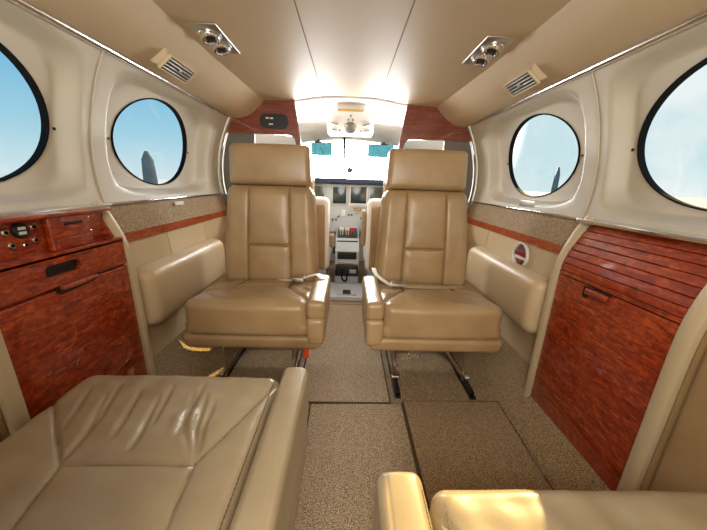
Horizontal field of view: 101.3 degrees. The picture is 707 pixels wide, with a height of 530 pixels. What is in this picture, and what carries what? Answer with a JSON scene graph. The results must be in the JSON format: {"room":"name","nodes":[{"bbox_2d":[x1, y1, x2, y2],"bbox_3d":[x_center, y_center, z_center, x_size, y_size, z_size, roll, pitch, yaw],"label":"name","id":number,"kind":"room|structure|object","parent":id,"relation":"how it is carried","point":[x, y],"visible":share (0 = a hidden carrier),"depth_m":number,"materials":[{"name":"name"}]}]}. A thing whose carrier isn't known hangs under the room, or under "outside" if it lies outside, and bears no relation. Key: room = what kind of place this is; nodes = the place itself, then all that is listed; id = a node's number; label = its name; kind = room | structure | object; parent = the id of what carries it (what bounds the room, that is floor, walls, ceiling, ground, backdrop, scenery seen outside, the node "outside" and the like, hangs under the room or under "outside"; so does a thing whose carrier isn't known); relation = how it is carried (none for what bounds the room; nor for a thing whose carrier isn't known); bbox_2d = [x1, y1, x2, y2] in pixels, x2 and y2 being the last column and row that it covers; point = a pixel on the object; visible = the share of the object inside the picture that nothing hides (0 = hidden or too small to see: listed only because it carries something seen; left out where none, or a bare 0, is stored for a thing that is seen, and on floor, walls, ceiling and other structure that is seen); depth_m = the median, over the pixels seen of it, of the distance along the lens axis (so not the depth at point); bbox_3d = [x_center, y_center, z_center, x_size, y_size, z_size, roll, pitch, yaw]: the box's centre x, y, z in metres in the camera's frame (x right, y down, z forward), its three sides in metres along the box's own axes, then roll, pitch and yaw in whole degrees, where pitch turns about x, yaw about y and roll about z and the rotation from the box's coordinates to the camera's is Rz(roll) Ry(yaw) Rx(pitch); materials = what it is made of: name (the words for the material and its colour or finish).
{"room":"aircraft cabin","nodes":[
{"label":"aircraft cabin","id":0,"kind":"room"},
{"bbox_2d":[0,0,227,442],"bbox_3d":[-0.679,0.144,0.239,0.198,1.092,3.000,2,16,-1],"label":"wall","id":1,"kind":"structure","parent":0,"point":[179,251],"depth_m":0.93,"materials":[{"name":"beige plastic"}]},
{"bbox_2d":[0,42,55,181],"bbox_3d":[-0.749,-0.294,0.516,0.084,0.317,0.472,2,16,-1],"label":"window","id":2,"kind":"structure","parent":1,"relation":"in","point":[44,117],"depth_m":0.69,"materials":[{"name":"black rubber"}]},
{"bbox_2d":[0,200,155,435],"bbox_3d":[-0.712,0.184,0.735,0.104,0.657,0.396,2,16,-1],"label":"cabinet","id":3,"kind":"object","parent":1,"relation":"attached to","point":[72,311],"visible":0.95,"depth_m":0.67,"materials":[{"name":"brown wood"}]},
{"bbox_2d":[0,229,9,236],"bbox_3d":[-0.704,-0.065,0.586,0.004,0.016,0.016,2,16,-1],"label":"socket","id":4,"kind":"object","parent":3,"relation":"attached to","point":[3,232],"depth_m":0.58,"materials":[{"name":"silver metal"}]},
{"bbox_2d":[7,242,16,249],"bbox_3d":[-0.705,-0.039,0.599,0.004,0.015,0.015,2,16,-1],"label":"socket","id":5,"kind":"object","parent":3,"relation":"attached to","point":[10,245],"depth_m":0.60,"materials":[{"name":"silver metal"}]},
{"bbox_2d":[10,223,29,237],"bbox_3d":[-0.703,-0.073,0.613,0.006,0.033,0.033,2,16,-1],"label":"switch plate","id":6,"kind":"object","parent":3,"relation":"attached to","point":[17,230],"depth_m":0.61,"materials":[{"name":"black plastic"}]},
{"bbox_2d":[22,243,28,247],"bbox_3d":[-0.706,-0.043,0.624,0.004,0.011,0.011,2,16,-1],"label":"socket","id":7,"kind":"object","parent":3,"relation":"attached to","point":[24,245],"depth_m":0.62,"materials":[{"name":"silver metal"}]},
{"bbox_2d":[28,223,36,229],"bbox_3d":[-0.705,-0.084,0.638,0.004,0.015,0.015,2,16,-1],"label":"socket","id":8,"kind":"object","parent":3,"relation":"attached to","point":[31,226],"depth_m":0.64,"materials":[{"name":"silver metal"}]},
{"bbox_2d":[31,237,39,242],"bbox_3d":[-0.706,-0.056,0.644,0.004,0.015,0.015,2,16,-1],"label":"socket","id":9,"kind":"object","parent":3,"relation":"attached to","point":[33,239],"depth_m":0.64,"materials":[{"name":"silver metal"}]},
{"bbox_2d":[0,239,119,271],"bbox_3d":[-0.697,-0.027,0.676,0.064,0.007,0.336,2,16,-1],"label":"drawer","id":10,"kind":"object","parent":3,"relation":"attached to","point":[43,257],"depth_m":0.65,"materials":[{"name":"brown wood"}]},
{"bbox_2d":[0,193,222,217],"bbox_3d":[-0.711,0.011,0.200,0.044,0.012,3.000,2,16,-1],"label":"trim","id":11,"kind":"structure","parent":1,"relation":"attached to","point":[109,204],"depth_m":0.74,"materials":[{"name":"silver metal"}]},
{"bbox_2d":[8,0,229,117],"bbox_3d":[-0.630,-0.375,0.091,0.022,0.022,3.000,2,16,-1],"label":"trim","id":12,"kind":"structure","parent":1,"relation":"attached to","point":[23,4],"depth_m":0.72,"materials":[{"name":"silver metal"}]},
{"bbox_2d":[108,98,187,184],"bbox_3d":[-0.759,-0.470,1.131,0.084,0.317,0.472,2,16,-1],"label":"window","id":13,"kind":"structure","parent":1,"relation":"in","point":[184,138],"depth_m":1.20,"materials":[{"name":"black rubber"}]},
{"bbox_2d":[175,201,183,204],"bbox_3d":[-0.724,-0.257,1.205,0.004,0.014,0.060,2,16,-1],"label":"placard","id":14,"kind":"object","parent":1,"relation":"attached to","point":[178,202],"visible":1,"depth_m":1.20,"materials":[{"name":"white plastic"}]},
{"bbox_2d":[221,133,474,260],"bbox_3d":[-0.041,-0.423,2.240,1.480,1.080,1.100,2,16,-1],"label":"wall","id":15,"kind":"structure","parent":0,"point":[332,256],"depth_m":2.83,"materials":[{"name":"white"}]},
{"bbox_2d":[314,183,382,231],"bbox_3d":[-0.044,-0.474,2.441,1.200,0.389,0.085,2,16,-1],"label":"panel","id":16,"kind":"object","parent":15,"relation":"attached to","point":[347,202],"visible":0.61,"depth_m":2.39,"materials":[{"name":"grey plastic"}]},
{"bbox_2d":[313,177,383,184],"bbox_3d":[-0.038,-0.714,2.479,1.160,0.044,0.340,2,16,-1],"label":"glareshield","id":17,"kind":"object","parent":16,"relation":"on","point":[316,180],"visible":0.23,"depth_m":2.32,"materials":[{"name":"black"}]},
{"bbox_2d":[310,138,389,178],"bbox_3d":[-0.033,-0.881,2.436,1.252,0.326,0.392,2,16,-1],"label":"window frame","id":18,"kind":"structure","parent":15,"relation":"in","point":[343,139],"depth_m":2.27,"materials":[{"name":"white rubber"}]},
{"bbox_2d":[345,162,352,172],"bbox_3d":[-0.038,-0.800,2.396,0.046,0.084,0.159,-1,16,-9],"label":"compass","id":19,"kind":"object","parent":18,"relation":"attached to","point":[349,170],"visible":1,"depth_m":2.33,"materials":[{"name":"grey metal"}]},
{"bbox_2d":[255,96,443,149],"bbox_3d":[-0.021,-0.873,1.923,1.504,0.331,0.734,2,16,-1],"label":"ceiling","id":20,"kind":"structure","parent":0,"point":[312,112],"depth_m":1.95,"materials":[{"name":"white plastic"}]},
{"bbox_2d":[311,139,331,155],"bbox_3d":[-0.247,-0.923,2.258,0.162,0.133,0.031,2,16,-1],"label":"sun visor","id":21,"kind":"object","parent":20,"relation":"attached to","point":[318,147],"visible":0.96,"depth_m":2.26,"materials":[{"name":"teal plastic"}]},
{"bbox_2d":[327,104,373,137],"bbox_3d":[-0.018,-0.923,1.856,0.310,0.170,0.210,2,16,-1],"label":"panel","id":22,"kind":"object","parent":20,"relation":"attached to","point":[344,120],"visible":1,"depth_m":1.83,"materials":[{"name":"white plastic"}]},
{"bbox_2d":[367,142,393,157],"bbox_3d":[0.214,-0.911,2.269,0.205,0.133,0.031,2,16,-1],"label":"sun visor","id":23,"kind":"object","parent":20,"relation":"attached to","point":[381,150],"visible":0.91,"depth_m":2.27,"materials":[{"name":"teal plastic"}]},
{"bbox_2d":[25,0,706,126],"bbox_3d":[0.009,-0.427,0.102,1.296,0.156,3.030,2,16,-1],"label":"ceiling","id":24,"kind":"structure","parent":0,"point":[411,52],"depth_m":0.84,"materials":[{"name":"beige"}]},
{"bbox_2d":[150,47,196,83],"bbox_3d":[-0.573,-0.638,0.930,0.070,0.063,0.160,2,16,-1],"label":"ceiling vent","id":25,"kind":"object","parent":24,"relation":"in","point":[166,60],"visible":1,"depth_m":0.90,"materials":[{"name":"beige plastic"}]},
{"bbox_2d":[186,23,239,55],"bbox_3d":[-0.439,-0.707,0.925,0.088,0.032,0.200,2,16,-1],"label":"recessed light","id":26,"kind":"object","parent":24,"relation":"in","point":[210,34],"visible":1,"depth_m":0.89,"materials":[{"name":"silver metal"}]},
{"bbox_2d":[197,29,221,39],"bbox_3d":[-0.439,-0.701,0.885,0.070,0.006,0.070,2,16,-1],"label":"socket","id":27,"kind":"object","parent":26,"relation":"attached to","point":[204,34],"depth_m":0.87,"materials":[{"name":"silver metal"}]},
{"bbox_2d":[209,42,231,49],"bbox_3d":[-0.440,-0.722,0.960,0.070,0.006,0.070,2,16,-1],"label":"socket","id":28,"kind":"object","parent":26,"relation":"attached to","point":[222,45],"depth_m":0.94,"materials":[{"name":"silver metal"}]},
{"bbox_2d":[462,35,515,66],"bbox_3d":[0.433,-0.684,0.945,0.088,0.032,0.200,2,16,-1],"label":"recessed light","id":29,"kind":"object","parent":24,"relation":"in","point":[491,46],"visible":1,"depth_m":0.91,"materials":[{"name":"silver metal"}]},
{"bbox_2d":[470,53,491,60],"bbox_3d":[0.433,-0.699,0.980,0.070,0.006,0.070,2,16,-1],"label":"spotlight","id":30,"kind":"object","parent":29,"relation":"attached to","point":[473,56],"depth_m":0.96,"materials":[{"name":"silver metal"}]},
{"bbox_2d":[480,42,504,51],"bbox_3d":[0.434,-0.678,0.905,0.070,0.006,0.070,2,16,-1],"label":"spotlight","id":31,"kind":"object","parent":29,"relation":"attached to","point":[484,46],"depth_m":0.89,"materials":[{"name":"silver metal"}]},
{"bbox_2d":[503,63,547,96],"bbox_3d":[0.563,-0.608,0.956,0.070,0.063,0.160,2,16,-1],"label":"ceiling vent","id":32,"kind":"object","parent":24,"relation":"in","point":[531,76],"visible":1,"depth_m":0.93,"materials":[{"name":"beige plastic"}]},
{"bbox_2d":[196,260,563,489],"bbox_3d":[-0.036,0.529,0.931,1.440,0.029,4.100,2,16,-1],"label":"floor","id":33,"kind":"structure","parent":0,"point":[430,377],"depth_m":1.19,"materials":[{"name":"carpet"}]},
{"bbox_2d":[0,367,308,529],"bbox_3d":[-0.352,0.209,0.353,0.510,0.868,0.609,2,16,-1],"label":"seat","id":34,"kind":"object","parent":33,"relation":"on","point":[134,452],"visible":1,"depth_m":0.47,"materials":[{"name":"leather"}]},
{"bbox_2d":[227,348,245,376],"bbox_3d":[-0.504,0.364,1.384,0.022,0.009,0.725,2,16,-1],"label":"track","id":35,"kind":"object","parent":33,"relation":"on","point":[244,348],"visible":0.11,"depth_m":1.22,"materials":[{"name":"grey metal"}]},
{"bbox_2d":[183,143,330,376],"bbox_3d":[-0.333,-0.024,1.136,0.485,0.884,0.524,2,16,-1],"label":"seat","id":36,"kind":"object","parent":33,"relation":"on","point":[272,292],"visible":1,"depth_m":1.19,"materials":[{"name":"leather"}]},
{"bbox_2d":[185,274,313,335],"bbox_3d":[-0.351,0.120,1.127,0.404,0.128,0.428,2,16,-1],"label":"seat cushion","id":37,"kind":"object","parent":36,"relation":"on","point":[235,304],"depth_m":0.93,"materials":[{"name":"leather"}]},
{"bbox_2d":[309,177,333,274],"bbox_3d":[-0.329,-0.242,2.110,0.387,0.775,0.400,2,16,-1],"label":"seat","id":38,"kind":"object","parent":33,"relation":"on","point":[325,246],"visible":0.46,"depth_m":1.93,"materials":[{"name":"white leather"}]},
{"bbox_2d":[333,226,358,282],"bbox_3d":[-0.060,-0.093,2.292,0.196,0.417,0.456,2,16,-1],"label":"pedestal","id":39,"kind":"object","parent":33,"relation":"on","point":[346,248],"visible":0.98,"depth_m":2.15,"materials":[{"name":"grey"}]},
{"bbox_2d":[330,282,361,300],"bbox_3d":[-0.051,0.176,2.026,0.250,0.046,0.280,2,16,-1],"label":"floor hatch","id":40,"kind":"object","parent":33,"relation":"on","point":[338,291],"visible":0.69,"depth_m":1.96,"materials":[{"name":"grey"}]},
{"bbox_2d":[303,304,390,403],"bbox_3d":[-0.043,0.368,1.422,0.336,0.008,0.850,2,16,-1],"label":"carpet section","id":41,"kind":"object","parent":33,"relation":"on","point":[344,369],"visible":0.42,"depth_m":1.22,"materials":[{"name":"brown carpet"}]},
{"bbox_2d":[221,100,474,216],"bbox_3d":[-0.030,-0.333,1.688,1.480,1.210,0.038,2,16,-1],"label":"wall","id":42,"kind":"structure","parent":33,"relation":"on","point":[273,117],"depth_m":1.56,"materials":[{"name":"brown wood"}]},
{"bbox_2d":[217,117,231,193],"bbox_3d":[-0.694,-0.599,1.590,0.121,0.417,0.029,2,16,-1],"label":"trim","id":43,"kind":"structure","parent":42,"relation":"attached to","point":[220,178],"depth_m":1.58,"materials":[{"name":"silver metal"}]},
{"bbox_2d":[260,113,287,128],"bbox_3d":[-0.423,-0.765,1.544,0.150,0.074,0.004,2,16,-1],"label":"switch plate","id":44,"kind":"object","parent":42,"relation":"attached to","point":[267,120],"depth_m":1.54,"materials":[{"name":"black plastic"}]},
{"bbox_2d":[467,126,478,201],"bbox_3d":[0.651,-0.563,1.621,0.121,0.417,0.029,2,16,-1],"label":"trim","id":45,"kind":"structure","parent":42,"relation":"attached to","point":[475,168],"depth_m":1.62,"materials":[{"name":"silver metal"}]},
{"bbox_2d":[294,403,419,529],"bbox_3d":[0.025,0.767,0.034,0.324,0.008,2.043,2,16,-1],"label":"carpet section","id":46,"kind":"object","parent":33,"relation":"on","point":[349,446],"visible":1,"depth_m":0.81,"materials":[{"name":"brown carpet"}]},
{"bbox_2d":[360,179,387,275],"bbox_3d":[0.244,-0.227,2.123,0.387,0.775,0.400,2,16,-1],"label":"seat","id":47,"kind":"object","parent":33,"relation":"on","point":[369,226],"visible":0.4,"depth_m":1.94,"materials":[{"name":"white leather"}]},
{"bbox_2d":[362,245,364,259],"bbox_3d":[0.252,-0.095,2.182,0.360,0.100,0.360,2,16,-1],"label":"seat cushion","id":48,"kind":"object","parent":47,"relation":"on","point":[363,247],"depth_m":2.13,"materials":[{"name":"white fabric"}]},
{"bbox_2d":[385,350,400,398],"bbox_3d":[0.156,0.381,1.399,0.022,0.009,0.725,2,16,-1],"label":"track","id":49,"kind":"object","parent":33,"relation":"on","point":[397,396],"visible":0.2,"depth_m":1.09,"materials":[{"name":"grey metal"}]},
{"bbox_2d":[362,148,502,394],"bbox_3d":[0.281,-0.007,1.151,0.485,0.884,0.524,2,16,-1],"label":"seat","id":50,"kind":"object","parent":33,"relation":"on","point":[418,297],"visible":1,"depth_m":1.20,"materials":[{"name":"leather"}]},
{"bbox_2d":[378,281,501,339],"bbox_3d":[0.292,0.137,1.142,0.404,0.128,0.428,2,16,-1],"label":"seat cushion","id":51,"kind":"object","parent":50,"relation":"on","point":[407,310],"depth_m":0.95,"materials":[{"name":"leather"}]},
{"bbox_2d":[444,352,475,399],"bbox_3d":[0.431,0.389,1.405,0.022,0.009,0.725,2,16,-1],"label":"track","id":52,"kind":"object","parent":33,"relation":"on","point":[472,397],"visible":0.23,"depth_m":1.13,"materials":[{"name":"grey metal"}]},
{"bbox_2d":[402,401,553,511],"bbox_3d":[0.362,0.771,0.052,0.350,0.012,2.065,2,16,-1],"label":"carpet section","id":53,"kind":"object","parent":33,"relation":"on","point":[457,445],"depth_m":0.85,"materials":[{"name":"brown carpet"}]},
{"bbox_2d":[373,472,706,529],"bbox_3d":[0.310,0.296,0.126,0.538,0.868,0.609,2,16,-1],"label":"seat","id":54,"kind":"object","parent":53,"relation":"on","point":[400,503],"visible":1,"depth_m":0.41,"materials":[{"name":"leather"}]},
{"bbox_2d":[429,489,706,529],"bbox_3d":[0.342,0.465,0.228,0.451,0.143,0.500,2,16,-1],"label":"seat cushion","id":55,"kind":"object","parent":54,"relation":"on","point":[510,509],"depth_m":0.41,"materials":[{"name":"leather"}]},
{"bbox_2d":[465,20,706,492],"bbox_3d":[0.659,0.180,0.270,0.198,1.092,3.000,2,16,-1],"label":"wall","id":56,"kind":"structure","parent":0,"point":[607,107],"depth_m":0.85,"materials":[{"name":"beige plastic"}]},
{"bbox_2d":[512,242,528,265],"bbox_3d":[0.660,-0.040,1.148,0.012,0.102,0.102,2,16,-1],"label":"handle","id":57,"kind":"object","parent":56,"relation":"attached to","point":[520,252],"visible":0.94,"depth_m":1.14,"materials":[{"name":"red plastic"}]},
{"bbox_2d":[519,200,534,207],"bbox_3d":[0.703,-0.248,1.178,0.003,0.025,0.100,2,16,-1],"label":"placard","id":58,"kind":"object","parent":56,"relation":"attached to","point":[523,203],"visible":1,"depth_m":1.18,"materials":[{"name":"white plastic"}]},
{"bbox_2d":[507,113,582,196],"bbox_3d":[0.730,-0.430,1.166,0.084,0.317,0.472,2,16,-1],"label":"window","id":59,"kind":"structure","parent":56,"relation":"in","point":[510,159],"depth_m":1.23,"materials":[{"name":"black rubber"}]},
{"bbox_2d":[469,11,706,126],"bbox_3d":[0.644,-0.341,0.120,0.022,0.022,3.000,2,16,-1],"label":"trim","id":60,"kind":"structure","parent":56,"relation":"attached to","point":[701,17],"depth_m":0.69,"materials":[{"name":"silver metal"}]},
{"bbox_2d":[471,201,706,244],"bbox_3d":[0.700,0.048,0.233,0.044,0.012,3.000,2,16,-1],"label":"trim","id":61,"kind":"structure","parent":56,"relation":"attached to","point":[699,239],"depth_m":0.70,"materials":[{"name":"silver metal"}]},
{"bbox_2d":[523,216,706,490],"bbox_3d":[0.667,0.221,0.766,0.104,0.657,0.396,2,16,-1],"label":"cabinet","id":62,"kind":"object","parent":56,"relation":"attached to","point":[622,326],"visible":0.84,"depth_m":0.69,"materials":[{"name":"brown wood"}]},
{"bbox_2d":[631,58,706,210],"bbox_3d":[0.739,-0.254,0.550,0.084,0.317,0.472,2,16,-1],"label":"window","id":63,"kind":"structure","parent":56,"relation":"in","point":[650,116],"depth_m":0.71,"materials":[{"name":"black rubber"}]},
{"label":"outside","id":64,"kind":"structure","parent":0,"visible":0},
{"bbox_2d":[0,175,706,208],"bbox_3d":[-0.072,2.162,0.618,400.000,0.001,400.000,2,16,-1],"label":"ground","id":65,"kind":"structure","parent":64,"point":[700,202],"depth_m":107.92,"materials":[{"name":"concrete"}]},
{"bbox_3d":[-2.021,0.436,1.644,0.517,0.517,2.800,2,16,-1],"label":"engine nacelle","id":66,"kind":"object","parent":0,"visible":0},
{"bbox_2d":[141,151,157,183],"bbox_3d":[-2.045,-0.037,3.224,2.280,2.280,0.460,2,16,-1],"label":"propeller","id":67,"kind":"object","parent":66,"relation":"attached to","point":[148,167],"visible":0.03,"depth_m":2.84,"materials":[{"name":"white paint"}]},
{"bbox_3d":[2.282,0.445,2.077,0.517,0.517,2.800,2,16,-1],"label":"engine nacelle","id":68,"kind":"object","parent":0,"visible":0},
{"bbox_2d":[551,167,559,191],"bbox_3d":[2.258,-0.028,3.658,2.280,2.280,0.460,2,16,-1],"label":"propeller","id":69,"kind":"object","parent":68,"relation":"attached to","point":[557,174],"visible":0.06,"depth_m":3.27,"materials":[{"name":"grey paint"}]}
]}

